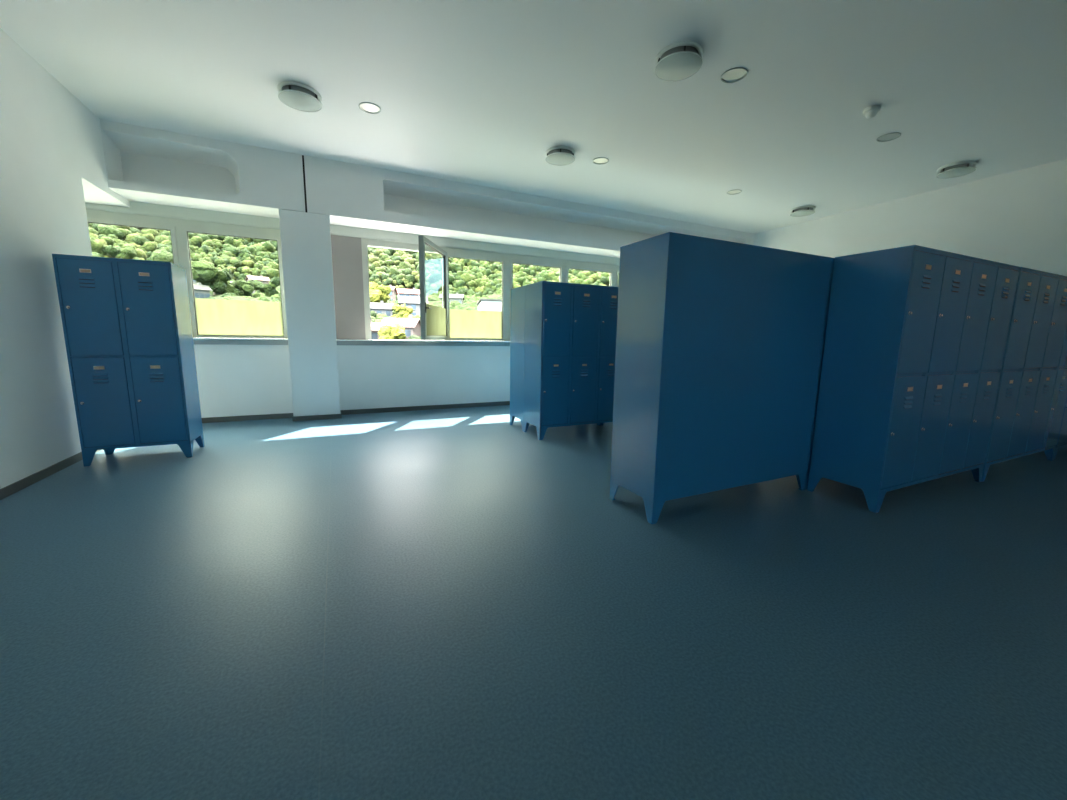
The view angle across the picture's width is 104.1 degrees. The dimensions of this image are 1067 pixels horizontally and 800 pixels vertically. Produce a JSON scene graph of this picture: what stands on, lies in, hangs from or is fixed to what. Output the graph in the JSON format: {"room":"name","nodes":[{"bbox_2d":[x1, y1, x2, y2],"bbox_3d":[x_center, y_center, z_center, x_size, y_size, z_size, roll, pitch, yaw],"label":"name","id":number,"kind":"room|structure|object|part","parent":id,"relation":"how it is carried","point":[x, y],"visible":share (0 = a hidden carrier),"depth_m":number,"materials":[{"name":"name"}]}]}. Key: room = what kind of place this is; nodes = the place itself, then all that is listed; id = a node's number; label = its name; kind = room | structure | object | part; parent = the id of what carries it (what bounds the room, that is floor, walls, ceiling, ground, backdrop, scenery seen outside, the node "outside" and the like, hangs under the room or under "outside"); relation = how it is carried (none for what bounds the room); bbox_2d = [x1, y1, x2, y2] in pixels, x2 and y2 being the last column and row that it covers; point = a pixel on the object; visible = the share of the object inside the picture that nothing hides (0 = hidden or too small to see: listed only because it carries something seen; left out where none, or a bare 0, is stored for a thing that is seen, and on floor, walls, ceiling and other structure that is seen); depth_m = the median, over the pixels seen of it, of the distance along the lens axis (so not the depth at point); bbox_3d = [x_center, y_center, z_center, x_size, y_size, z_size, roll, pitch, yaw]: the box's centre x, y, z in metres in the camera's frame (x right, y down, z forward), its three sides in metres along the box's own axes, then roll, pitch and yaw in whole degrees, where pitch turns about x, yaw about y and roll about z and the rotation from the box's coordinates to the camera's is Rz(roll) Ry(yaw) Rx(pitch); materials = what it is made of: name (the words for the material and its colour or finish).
{"room":"locker room","nodes":[
{"label":"locker room","id":0,"kind":"room"},
{"bbox_2d":[0,28,91,488],"bbox_3d":[-2.309,-0.517,-0.465,0.140,3.450,10.480,-3,9,-25],"label":"wall","id":1,"kind":"structure","parent":0,"point":[43,214],"depth_m":3.38,"materials":[{"name":"paint"}]},
{"bbox_2d":[0,450,100,499],"bbox_3d":[-2.337,1.154,-0.209,0.164,0.070,10.492,-3,9,-25],"label":"baseboard","id":2,"kind":"structure","parent":1,"relation":"attached to","point":[27,481],"depth_m":3.29,"materials":[{"name":"grey plastic"}]},
{"bbox_2d":[194,344,509,417],"bbox_3d":[-1.158,-0.415,7.142,12.490,1.030,0.410,-3,9,-25],"label":"wall","id":3,"kind":"structure","parent":0,"point":[234,380],"depth_m":6.29,"materials":[{"name":"paint"}]},
{"bbox_2d":[86,209,287,338],"bbox_3d":[-5.170,-1.543,5.170,3.675,1.503,0.102,-3,9,-25],"label":"window","id":4,"kind":"structure","parent":3,"relation":"in","point":[215,318],"depth_m":5.60,"materials":[{"name":"metal"}]},
{"bbox_3d":[-5.084,-1.497,5.199,1.080,1.400,0.067,-3,9,-25],"label":"sash","id":5,"kind":"part","parent":4,"relation":"part of","materials":[{"name":"glass"}]},
{"bbox_3d":[-5.172,-1.544,5.175,3.675,1.503,0.090,-3,9,-25],"label":"frame","id":6,"kind":"part","parent":4,"relation":"part of","materials":[{"name":"metal"}]},
{"bbox_3d":[-4.037,-1.555,5.688,1.095,1.400,0.067,-3,9,-25],"label":"sash","id":7,"kind":"part","parent":4,"relation":"part of","materials":[{"name":"glass"}]},
{"bbox_2d":[193,338,287,344],"bbox_3d":[-5.141,-0.746,5.201,3.674,0.082,0.495,-3,9,-25],"label":"window sill","id":8,"kind":"structure","parent":3,"relation":"on","point":[204,341],"depth_m":5.52,"materials":[{"name":"silver metal"}]},
{"bbox_2d":[202,401,509,422],"bbox_3d":[-1.075,0.089,7.024,12.490,0.070,0.012,-3,9,-25],"label":"baseboard","id":9,"kind":"structure","parent":3,"relation":"attached to","point":[483,404],"depth_m":6.35,"materials":[{"name":"grey plastic"}]},
{"bbox_2d":[336,339,509,345],"bbox_3d":[0.775,-1.073,7.967,8.229,0.082,0.495,-3,9,-25],"label":"window sill","id":10,"kind":"structure","parent":3,"relation":"on","point":[339,341],"depth_m":6.52,"materials":[{"name":"silver metal"}]},
{"bbox_2d":[331,235,619,340],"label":"window","id":11,"kind":"structure","parent":3,"relation":"in","point":[350,266],"depth_m":6.46,"materials":[{"name":"metal"}]},
{"bbox_3d":[-2.791,-1.674,6.278,0.410,1.503,0.110,-3,9,-25],"label":"infill panel","id":12,"kind":"part","parent":11,"relation":"part of","materials":[{"name":"grey metal"}]},
{"bbox_3d":[-2.583,-1.678,6.328,0.008,1.503,0.016,-3,9,-25],"label":"panel trim","id":13,"kind":"part","parent":11,"relation":"part of","materials":[{"name":"metal"}]},
{"bbox_3d":[-1.489,-1.615,6.285,0.066,1.403,1.135,2,9,5],"label":"sash","id":14,"kind":"part","parent":11,"relation":"part of","materials":[{"name":"clear glass"}]},
{"bbox_3d":[-0.981,-1.724,7.117,1.050,1.400,0.067,-3,9,-25],"label":"sash","id":15,"kind":"part","parent":11,"relation":"part of","materials":[{"name":"glass"}]},
{"bbox_3d":[0.055,-1.781,7.602,1.060,1.400,0.067,-3,9,-25],"label":"sash","id":16,"kind":"part","parent":11,"relation":"part of","materials":[{"name":"metal"}]},
{"bbox_3d":[1.073,-1.837,8.078,1.070,1.400,0.067,-3,9,-25],"label":"sash","id":17,"kind":"part","parent":11,"relation":"part of","materials":[{"name":"glass"}]},
{"bbox_3d":[2.104,-1.894,8.560,1.070,1.400,0.067,-3,9,-25],"label":"sash","id":18,"kind":"part","parent":11,"relation":"part of","materials":[{"name":"metal"}]},
{"bbox_2d":[0,405,1066,799],"bbox_3d":[1.288,1.001,2.079,12.890,0.200,11.940,-3,9,-25],"label":"floor","id":19,"kind":"structure","parent":0,"point":[453,603],"depth_m":1.71,"materials":[{"name":"plastic"}]},
{"bbox_2d":[52,254,204,466],"bbox_3d":[-3.687,-0.352,3.870,0.760,1.800,0.446,-3,9,-25],"label":"locker","id":20,"kind":"object","parent":19,"relation":"on","point":[127,325],"visible":1,"depth_m":3.68,"materials":[{"name":"blue metal"}]},
{"bbox_3d":[-3.929,0.505,3.717,0.105,0.142,0.105,-3,9,-25],"label":"leg","id":21,"kind":"part","parent":20,"relation":"part of","materials":[{"name":"blue metal"}]},
{"bbox_3d":[-3.764,-0.779,3.538,0.337,0.792,0.026,-3,9,-25],"label":"door","id":22,"kind":"part","parent":20,"relation":"part of","materials":[{"name":"blue metal"}]},
{"bbox_3d":[-3.776,0.020,3.658,0.337,0.784,0.026,-3,9,-25],"label":"door","id":23,"kind":"part","parent":20,"relation":"part of","materials":[{"name":"blue metal"}]},
{"bbox_3d":[-4.068,0.460,4.007,0.105,0.142,0.105,-3,9,-25],"label":"leg","id":24,"kind":"part","parent":20,"relation":"part of","materials":[{"name":"blue metal"}]},
{"bbox_3d":[-3.421,-0.798,3.699,0.337,0.792,0.026,-3,9,-25],"label":"door","id":25,"kind":"part","parent":20,"relation":"part of","materials":[{"name":"blue metal"}]},
{"bbox_3d":[-3.433,0.001,3.818,0.337,0.784,0.026,-3,9,-25],"label":"door","id":26,"kind":"part","parent":20,"relation":"part of","materials":[{"name":"blue metal"}]},
{"bbox_3d":[-3.337,0.473,3.994,0.105,0.142,0.105,-3,9,-25],"label":"leg","id":27,"kind":"part","parent":20,"relation":"part of","materials":[{"name":"blue metal"}]},
{"bbox_3d":[-3.475,0.427,4.284,0.105,0.142,0.105,-3,9,-25],"label":"leg","id":28,"kind":"part","parent":20,"relation":"part of","materials":[{"name":"blue metal"}]},
{"bbox_2d":[279,209,340,415],"bbox_3d":[-3.147,-1.133,5.927,0.585,2.752,0.687,-3,9,-25],"label":"pillar","id":29,"kind":"structure","parent":19,"relation":"on","point":[306,249],"depth_m":5.60,"materials":[{"name":"paint"}]},
{"bbox_2d":[292,411,341,420],"bbox_3d":[-3.074,0.225,5.932,0.609,0.065,0.277,-3,9,-25],"label":"baseboard","id":30,"kind":"structure","parent":29,"relation":"attached to","point":[329,416],"depth_m":5.80,"materials":[{"name":"grey plastic"}]},
{"bbox_2d":[510,286,596,431],"bbox_3d":[0.306,-0.550,5.590,1.155,1.800,0.482,-3,9,-25],"label":"locker","id":31,"kind":"object","parent":19,"relation":"on","point":[517,298],"visible":0.15,"depth_m":5.31,"materials":[{"name":"blue metal"}]},
{"bbox_3d":[-0.254,0.271,5.644,0.105,0.142,0.105,-3,9,-25],"label":"leg","id":32,"kind":"part","parent":31,"relation":"part of","materials":[{"name":"blue metal"}]},
{"bbox_3d":[-0.101,0.322,5.322,0.105,0.142,0.105,-3,9,-25],"label":"leg","id":33,"kind":"part","parent":31,"relation":"part of","materials":[{"name":"blue metal"}]},
{"bbox_2d":[524,281,618,439],"bbox_3d":[0.512,-0.483,5.157,1.155,1.800,0.482,-3,9,-25],"label":"locker","id":34,"kind":"object","parent":19,"relation":"on","point":[571,328],"visible":0.93,"depth_m":4.90,"materials":[{"name":"blue metal"}]},
{"bbox_3d":[-0.055,0.337,5.226,0.105,0.142,0.105,-3,9,-25],"label":"leg","id":35,"kind":"part","parent":34,"relation":"part of","materials":[{"name":"blue metal"}]},
{"bbox_3d":[0.098,0.388,4.904,0.105,0.142,0.105,-3,9,-25],"label":"leg","id":36,"kind":"part","parent":34,"relation":"part of","materials":[{"name":"blue metal"}]},
{"bbox_3d":[0.254,-0.098,4.847,0.342,0.784,0.026,-3,9,-25],"label":"door","id":37,"kind":"part","parent":34,"relation":"part of","materials":[{"name":"blue metal"}]},
{"bbox_3d":[0.266,-0.897,4.727,0.342,0.792,0.026,-3,9,-25],"label":"door","id":38,"kind":"part","parent":34,"relation":"part of","materials":[{"name":"blue metal"}]},
{"bbox_3d":[0.602,-0.117,5.009,0.342,0.784,0.026,-3,9,-25],"label":"door","id":39,"kind":"part","parent":34,"relation":"part of","materials":[{"name":"blue metal"}]},
{"bbox_3d":[0.613,-0.916,4.889,0.342,0.792,0.026,-3,9,-25],"label":"door","id":40,"kind":"part","parent":34,"relation":"part of","materials":[{"name":"blue metal"}]},
{"bbox_3d":[0.949,-0.137,5.172,0.342,0.784,0.026,-3,9,-25],"label":"door","id":41,"kind":"part","parent":34,"relation":"part of","materials":[{"name":"blue metal"}]},
{"bbox_3d":[0.961,-0.936,5.052,0.342,0.792,0.026,-3,9,-25],"label":"door","id":42,"kind":"part","parent":34,"relation":"part of","materials":[{"name":"blue metal"}]},
{"bbox_2d":[609,232,830,523],"bbox_3d":[1.383,-0.161,3.095,1.567,1.800,0.482,-3,9,-25],"label":"locker","id":43,"kind":"object","parent":19,"relation":"on","point":[718,342],"visible":1,"depth_m":2.78,"materials":[{"name":"blue metal"}]},
{"bbox_3d":[0.636,0.671,3.062,0.105,0.142,0.105,-3,9,-25],"label":"leg","id":44,"kind":"part","parent":43,"relation":"part of","materials":[{"name":"blue metal"}]},
{"bbox_3d":[0.789,0.722,2.740,0.105,0.142,0.105,-3,9,-25],"label":"leg","id":45,"kind":"part","parent":43,"relation":"part of","materials":[{"name":"blue metal"}]},
{"bbox_3d":[2.112,0.649,3.359,0.105,0.142,0.105,-3,9,-25],"label":"leg","id":46,"kind":"part","parent":43,"relation":"part of","materials":[{"name":"blue metal"}]},
{"bbox_2d":[805,258,833,489],"bbox_3d":[2.805,-0.240,3.763,1.567,1.800,0.482,-3,9,-25],"label":"locker","id":47,"kind":"object","parent":19,"relation":"on","point":[832,259],"visible":0.04,"depth_m":3.21,"materials":[{"name":"blue metal"}]},
{"bbox_3d":[2.212,0.643,3.408,0.105,0.142,0.105,-3,9,-25],"label":"leg","id":48,"kind":"part","parent":47,"relation":"part of","materials":[{"name":"blue metal"}]},
{"bbox_2d":[807,245,1020,512],"bbox_3d":[3.058,-0.172,3.333,1.646,1.800,0.492,-3,9,-25],"label":"locker","id":49,"kind":"object","parent":19,"relation":"on","point":[916,336],"visible":1,"depth_m":3.00,"materials":[{"name":"blue metal"}]},
{"bbox_3d":[2.266,0.659,3.302,0.105,0.142,0.105,-3,9,-25],"label":"leg","id":50,"kind":"part","parent":49,"relation":"part of","materials":[{"name":"blue metal"}]},
{"bbox_3d":[2.424,0.711,2.972,0.105,0.142,0.105,-3,9,-25],"label":"leg","id":51,"kind":"part","parent":49,"relation":"part of","materials":[{"name":"blue metal"}]},
{"bbox_3d":[2.591,0.225,2.920,0.369,0.784,0.026,-3,9,-25],"label":"door","id":52,"kind":"part","parent":49,"relation":"part of","materials":[{"name":"blue metal"}]},
{"bbox_3d":[2.603,-0.574,2.800,0.369,0.792,0.026,-3,9,-25],"label":"door","id":53,"kind":"part","parent":49,"relation":"part of","materials":[{"name":"blue metal"}]},
{"bbox_3d":[2.963,0.205,3.094,0.369,0.784,0.026,-3,9,-25],"label":"door","id":54,"kind":"part","parent":49,"relation":"part of","materials":[{"name":"blue metal"}]},
{"bbox_3d":[2.975,-0.594,2.974,0.369,0.792,0.026,-3,9,-25],"label":"door","id":55,"kind":"part","parent":49,"relation":"part of","materials":[{"name":"blue metal"}]},
{"bbox_3d":[3.335,0.184,3.268,0.369,0.784,0.026,-3,9,-25],"label":"door","id":56,"kind":"part","parent":49,"relation":"part of","materials":[{"name":"blue metal"}]},
{"bbox_3d":[3.347,-0.615,3.148,0.369,0.792,0.026,-3,9,-25],"label":"door","id":57,"kind":"part","parent":49,"relation":"part of","materials":[{"name":"blue metal"}]},
{"bbox_3d":[3.818,0.634,3.624,0.105,0.142,0.105,-3,9,-25],"label":"leg","id":58,"kind":"part","parent":49,"relation":"part of","materials":[{"name":"blue metal"}]},
{"bbox_3d":[3.707,0.164,3.441,0.369,0.784,0.026,-3,9,-25],"label":"door","id":59,"kind":"part","parent":49,"relation":"part of","materials":[{"name":"blue metal"}]},
{"bbox_3d":[3.719,-0.635,3.322,0.369,0.792,0.026,-3,9,-25],"label":"door","id":60,"kind":"part","parent":49,"relation":"part of","materials":[{"name":"blue metal"}]},
{"bbox_2d":[981,267,1066,481],"bbox_3d":[4.554,-0.254,4.028,1.646,1.800,0.492,-3,9,-25],"label":"locker","id":61,"kind":"object","parent":19,"relation":"on","point":[1032,389],"visible":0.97,"depth_m":3.72,"materials":[{"name":"blue metal"}]},
{"bbox_3d":[3.920,0.629,3.667,0.105,0.142,0.105,-3,9,-25],"label":"leg","id":62,"kind":"part","parent":61,"relation":"part of","materials":[{"name":"blue metal"}]},
{"bbox_3d":[4.088,0.143,3.615,0.369,0.784,0.026,-3,9,-25],"label":"door","id":63,"kind":"part","parent":61,"relation":"part of","materials":[{"name":"blue metal"}]},
{"bbox_3d":[4.099,-0.656,3.495,0.369,0.792,0.026,-3,9,-25],"label":"door","id":64,"kind":"part","parent":61,"relation":"part of","materials":[{"name":"blue metal"}]},
{"bbox_3d":[4.459,0.123,3.789,0.369,0.784,0.026,-3,9,-25],"label":"door","id":65,"kind":"part","parent":61,"relation":"part of","materials":[{"name":"blue metal"}]},
{"bbox_3d":[4.471,-0.676,3.669,0.369,0.792,0.026,-3,9,-25],"label":"door","id":66,"kind":"part","parent":61,"relation":"part of","materials":[{"name":"blue metal"}]},
{"bbox_3d":[4.831,0.102,3.963,0.369,0.784,0.026,-3,9,-25],"label":"door","id":67,"kind":"part","parent":61,"relation":"part of","materials":[{"name":"blue metal"}]},
{"bbox_3d":[5.314,0.552,4.319,0.105,0.142,0.105,-3,9,-25],"label":"leg","id":68,"kind":"part","parent":61,"relation":"part of","materials":[{"name":"blue metal"}]},
{"bbox_3d":[5.203,0.082,4.137,0.369,0.784,0.026,-3,9,-25],"label":"door","id":69,"kind":"part","parent":61,"relation":"part of","materials":[{"name":"blue metal"}]},
{"bbox_3d":[4.843,-0.697,3.843,0.369,0.792,0.026,-3,9,-25],"label":"door","id":70,"kind":"part","parent":61,"relation":"part of","materials":[{"name":"blue metal"}]},
{"bbox_3d":[5.215,-0.717,4.017,0.369,0.792,0.026,-3,9,-25],"label":"door","id":71,"kind":"part","parent":61,"relation":"part of","materials":[{"name":"blue metal"}]},
{"bbox_2d":[1046,398,1066,459],"bbox_3d":[6.007,-0.335,4.712,1.554,1.800,0.492,-3,9,-25],"label":"locker","id":72,"kind":"object","parent":19,"relation":"on","point":[1062,439],"visible":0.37,"depth_m":4.31,"materials":[{"name":"blue metal"}]},
{"bbox_3d":[5.572,0.061,4.314,0.346,0.784,0.026,-3,9,-25],"label":"door","id":73,"kind":"part","parent":72,"relation":"part of","materials":[{"name":"blue metal"}]},
{"bbox_2d":[0,0,1066,233],"bbox_3d":[1.342,-2.658,1.531,12.890,0.300,11.940,-3,9,-25],"label":"ceiling","id":74,"kind":"structure","parent":0,"point":[475,92],"depth_m":3.79,"materials":[{"name":"white paint"}]},
{"bbox_2d":[70,92,129,206],"bbox_3d":[-5.657,-2.617,4.178,2.060,0.770,1.260,-3,9,-25],"label":"bulkhead","id":75,"kind":"object","parent":74,"relation":"attached to","point":[96,189],"visible":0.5,"depth_m":4.35,"materials":[{"name":"paint"}]},
{"bbox_2d":[85,201,279,228],"bbox_3d":[-5.162,-2.357,5.057,3.675,0.140,0.182,-3,9,-25],"label":"box","id":76,"kind":"object","parent":75,"relation":"attached to","point":[140,208],"visible":0.5,"depth_m":5.33,"materials":[{"name":"white paint"}]},
{"bbox_2d":[100,119,304,217],"bbox_3d":[-3.979,-2.793,5.268,1.917,0.695,0.690,-3,9,-25],"label":"bulkhead","id":77,"kind":"object","parent":74,"relation":"attached to","point":[144,164],"visible":1,"depth_m":5.08,"materials":[{"name":"paint"}]},
{"bbox_2d":[302,155,306,211],"bbox_3d":[-3.106,-2.843,5.687,0.022,0.695,0.670,-3,9,-25],"label":"joint","id":78,"kind":"object","parent":77,"relation":"attached to","point":[302,155],"visible":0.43,"depth_m":5.39,"materials":[{"name":"black"}]},
{"bbox_2d":[277,81,321,111],"bbox_3d":[-2.219,-2.880,3.956,0.371,0.084,0.371,-3,9,-25],"label":"ceiling light","id":79,"kind":"object","parent":74,"relation":"attached to","point":[299,96],"visible":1,"depth_m":3.90,"materials":[{"name":"white plastic"}]},
{"bbox_3d":[-2.220,-2.844,3.962,0.364,0.009,0.364,-3,9,-25],"label":"glass","id":80,"kind":"part","parent":79,"relation":"part of","materials":[{"name":"white glass"}]},
{"bbox_2d":[359,102,380,113],"bbox_3d":[-1.651,-2.983,4.194,0.212,0.084,0.212,-3,9,-25],"label":"recessed light","id":81,"kind":"object","parent":74,"relation":"in","point":[367,107],"visible":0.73,"depth_m":4.20,"materials":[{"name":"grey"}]},
{"bbox_2d":[304,155,754,257],"bbox_3d":[0.749,-3.054,7.479,8.491,0.695,0.690,-3,9,-25],"label":"bulkhead","id":82,"kind":"object","parent":74,"relation":"attached to","point":[353,195],"visible":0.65,"depth_m":6.51,"materials":[{"name":"paint"}]},
{"bbox_2d":[330,224,619,265],"bbox_3d":[0.752,-2.683,7.823,8.230,0.140,0.182,-3,9,-25],"label":"box","id":83,"kind":"object","parent":82,"relation":"attached to","point":[339,230],"visible":0.5,"depth_m":6.89,"materials":[{"name":"white paint"}]},
{"bbox_2d":[545,146,574,165],"bbox_3d":[0.332,-3.021,5.149,0.371,0.084,0.371,-3,9,-25],"label":"ceiling light","id":84,"kind":"object","parent":74,"relation":"attached to","point":[556,155],"visible":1,"depth_m":5.07,"materials":[{"name":"white plastic"}]},
{"bbox_3d":[0.332,-2.985,5.155,0.364,0.009,0.364,-3,9,-25],"label":"glass","id":85,"kind":"part","parent":84,"relation":"part of","materials":[{"name":"white glass"}]},
{"bbox_2d":[593,157,608,164],"bbox_3d":[0.869,-3.120,5.361,0.212,0.084,0.212,-3,9,-25],"label":"recessed light","id":86,"kind":"object","parent":74,"relation":"in","point":[600,160],"visible":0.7,"depth_m":5.36,"materials":[{"name":"white"}]},
{"bbox_2d":[655,41,702,80],"bbox_3d":[1.177,-2.742,3.375,0.371,0.084,0.371,-3,9,-25],"label":"ceiling light","id":87,"kind":"object","parent":74,"relation":"attached to","point":[677,61],"visible":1,"depth_m":3.32,"materials":[{"name":"white plastic"}]},
{"bbox_3d":[1.177,-2.707,3.380,0.364,0.009,0.364,-3,9,-25],"label":"glass","id":88,"kind":"part","parent":87,"relation":"part of","materials":[{"name":"white glass"}]},
{"bbox_2d":[721,67,747,82],"bbox_3d":[1.734,-2.842,3.591,0.212,0.084,0.212,-3,9,-25],"label":"recessed light","id":89,"kind":"object","parent":74,"relation":"in","point":[736,74],"visible":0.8,"depth_m":3.59,"materials":[{"name":"white plastic"}]},
{"bbox_2d":[727,190,741,194],"bbox_3d":[3.099,-3.245,6.415,0.212,0.084,0.212,-3,9,-25],"label":"recessed light","id":90,"kind":"object","parent":74,"relation":"in","point":[731,192],"visible":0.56,"depth_m":6.44,"materials":[{"name":"white"}]},
{"bbox_2d":[790,205,815,216],"bbox_3d":[4.650,-3.261,7.185,0.371,0.084,0.371,-3,9,-25],"label":"ceiling light","id":91,"kind":"object","parent":74,"relation":"attached to","point":[800,211],"visible":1,"depth_m":7.12,"materials":[{"name":"white plastic"}]},
{"bbox_3d":[4.650,-3.226,7.191,0.364,0.009,0.364,-3,9,-25],"label":"glass","id":92,"kind":"part","parent":91,"relation":"part of","materials":[{"name":"white glass"}]},
{"bbox_2d":[863,105,880,118],"bbox_3d":[3.321,-2.818,4.088,0.136,0.083,0.136,-3,9,-25],"label":"sensor","id":93,"kind":"object","parent":74,"relation":"attached to","point":[870,112],"visible":1,"depth_m":4.06,"materials":[{"name":"white plastic"}]},
{"bbox_2d":[876,132,900,141],"bbox_3d":[3.959,-2.965,4.632,0.212,0.084,0.212,-3,9,-25],"label":"recessed light","id":94,"kind":"object","parent":74,"relation":"in","point":[890,136],"visible":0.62,"depth_m":4.65,"materials":[{"name":"white plastic"}]},
{"bbox_2d":[936,161,976,178],"bbox_3d":[5.475,-2.980,5.385,0.371,0.084,0.371,-3,9,-25],"label":"ceiling light","id":95,"kind":"object","parent":74,"relation":"attached to","point":[957,169],"visible":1,"depth_m":5.33,"materials":[{"name":"white plastic"}]},
{"bbox_3d":[5.474,-2.944,5.390,0.364,0.009,0.364,-3,9,-25],"label":"glass","id":96,"kind":"part","parent":95,"relation":"part of","materials":[{"name":"white glass"}]},
{"bbox_2d":[754,159,1066,275],"bbox_3d":[7.055,-1.121,4.494,0.200,3.450,11.940,-3,9,-25],"label":"wall","id":97,"kind":"structure","parent":0,"point":[1016,218],"depth_m":5.90,"materials":[{"name":"paint"}]},
{"label":"outside","id":98,"kind":"structure","parent":0,"visible":0},
{"bbox_2d":[88,223,608,340],"bbox_3d":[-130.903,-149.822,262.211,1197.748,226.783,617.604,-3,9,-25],"label":"hillside","id":99,"kind":"structure","parent":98,"point":[494,294],"depth_m":167.94,"materials":[{"name":"green plant"}]},
{"bbox_2d":[193,283,212,298],"bbox_3d":[-93.010,-29.595,114.426,6.000,5.600,6.000,7,10,34],"label":"house","id":100,"kind":"structure","parent":99,"relation":"on","point":[200,291],"depth_m":113.87,"materials":[{"name":"grey"}]},
{"bbox_2d":[191,259,234,294],"bbox_3d":[-93.049,-34.452,120.187,10.929,11.138,11.074,-3,9,-25],"label":"tree","id":101,"kind":"object","parent":99,"relation":"on","point":[204,272],"visible":0.95,"depth_m":119.07,"materials":[{"name":"green plant"}]},
{"bbox_2d":[228,278,253,296],"bbox_3d":[-89.009,-33.603,126.799,7.136,7.032,6.851,-3,9,-25],"label":"tree","id":102,"kind":"object","parent":99,"relation":"on","point":[242,288],"visible":0.86,"depth_m":125.37,"materials":[{"name":"green plant"}]},
{"bbox_2d":[245,275,269,290],"bbox_3d":[-106.433,-45.177,160.665,7.000,6.460,7.000,-7,12,-44],"label":"house","id":103,"kind":"structure","parent":99,"relation":"on","point":[264,280],"depth_m":159.22,"materials":[{"name":"grey"}]},
{"bbox_2d":[252,277,279,296],"bbox_3d":[-87.357,-36.511,136.503,9.638,7.905,6.680,-3,9,-25],"label":"tree","id":104,"kind":"object","parent":99,"relation":"on","point":[269,289],"visible":0.87,"depth_m":134.73,"materials":[{"name":"green plant"}]},
{"bbox_2d":[195,274,501,340],"bbox_3d":[-32.795,-29.587,124.825,210.955,28.690,148.275,-3,9,-25],"label":"shrubbery","id":105,"kind":"object","parent":99,"relation":"on","point":[471,298],"visible":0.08,"depth_m":141.40,"materials":[{"name":"green plant"}]},
{"bbox_2d":[88,223,618,292],"bbox_3d":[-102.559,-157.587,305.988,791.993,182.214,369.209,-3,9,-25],"label":"forest canopy","id":106,"kind":"object","parent":99,"relation":"on","point":[253,257],"visible":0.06,"depth_m":186.28,"materials":[{"name":"green plant"}]},
{"bbox_2d":[371,320,381,339],"bbox_3d":[-31.458,-12.758,76.839,6.000,4.600,6.000,-5,11,-36],"label":"house","id":107,"kind":"structure","parent":99,"relation":"on","point":[375,326],"depth_m":75.95,"materials":[{"name":"grey"}]},
{"bbox_2d":[369,282,391,302],"bbox_3d":[-47.341,-31.414,127.281,7.833,9.063,7.260,-3,9,-25],"label":"tree","id":108,"kind":"object","parent":99,"relation":"on","point":[378,293],"visible":0.88,"depth_m":125.55,"materials":[{"name":"yellow plant"}]},
{"bbox_2d":[370,301,392,316],"bbox_3d":[-43.881,-24.908,114.579,10.000,5.060,7.000,-3,9,-23],"label":"house","id":109,"kind":"structure","parent":99,"relation":"on","point":[382,308],"depth_m":113.07,"materials":[{"name":"grey"}]},
{"bbox_2d":[388,285,395,300],"bbox_3d":[-57.364,-41.091,162.008,7.000,7.660,7.000,0,9,-8],"label":"house","id":110,"kind":"structure","parent":99,"relation":"on","point":[392,294],"depth_m":160.98,"materials":[{"name":"grey"}]},
{"bbox_2d":[378,323,405,339],"bbox_3d":[-24.791,-11.330,72.626,4.736,4.379,4.290,-3,9,-25],"label":"tree","id":111,"kind":"object","parent":99,"relation":"on","point":[387,332],"visible":0.87,"depth_m":71.29,"materials":[{"name":"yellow plant"}]},
{"bbox_2d":[380,315,420,337],"bbox_3d":[-26.149,-14.398,82.798,7.000,5.060,7.000,1,9,0],"label":"house","id":112,"kind":"structure","parent":99,"relation":"on","point":[412,325],"depth_m":81.08,"materials":[{"name":"grey"}]},
{"bbox_2d":[390,303,413,317],"bbox_3d":[-31.009,-19.760,97.818,5.533,5.781,5.723,-3,9,-25],"label":"tree","id":113,"kind":"object","parent":99,"relation":"on","point":[404,312],"visible":0.67,"depth_m":96.38,"materials":[{"name":"yellow plant"}]},
{"bbox_2d":[396,288,419,300],"bbox_3d":[-46.946,-38.861,157.222,9.000,7.320,8.000,-3,9,-22],"label":"house","id":114,"kind":"structure","parent":99,"relation":"on","point":[413,292],"depth_m":154.51,"materials":[{"name":"grey"}]},
{"bbox_2d":[398,295,427,315],"bbox_3d":[-32.580,-24.216,113.125,7.500,8.920,8.000,-2,9,-16],"label":"house","id":115,"kind":"structure","parent":99,"relation":"on","point":[414,302],"depth_m":109.99,"materials":[{"name":"grey"}]},
{"bbox_2d":[439,292,464,303],"bbox_3d":[-31.011,-37.785,158.169,9.000,6.260,7.000,0,9,-5],"label":"house","id":116,"kind":"structure","parent":99,"relation":"on","point":[452,297],"depth_m":155.53,"materials":[{"name":"grey"}]},
{"bbox_2d":[476,298,501,310],"bbox_3d":[-3.702,-21.055,105.984,20.600,7.350,16.600,-1,9,-11],"label":"house","id":117,"kind":"structure","parent":99,"relation":"on","point":[483,304],"depth_m":96.48,"materials":[{"name":"grey"}]}
]}

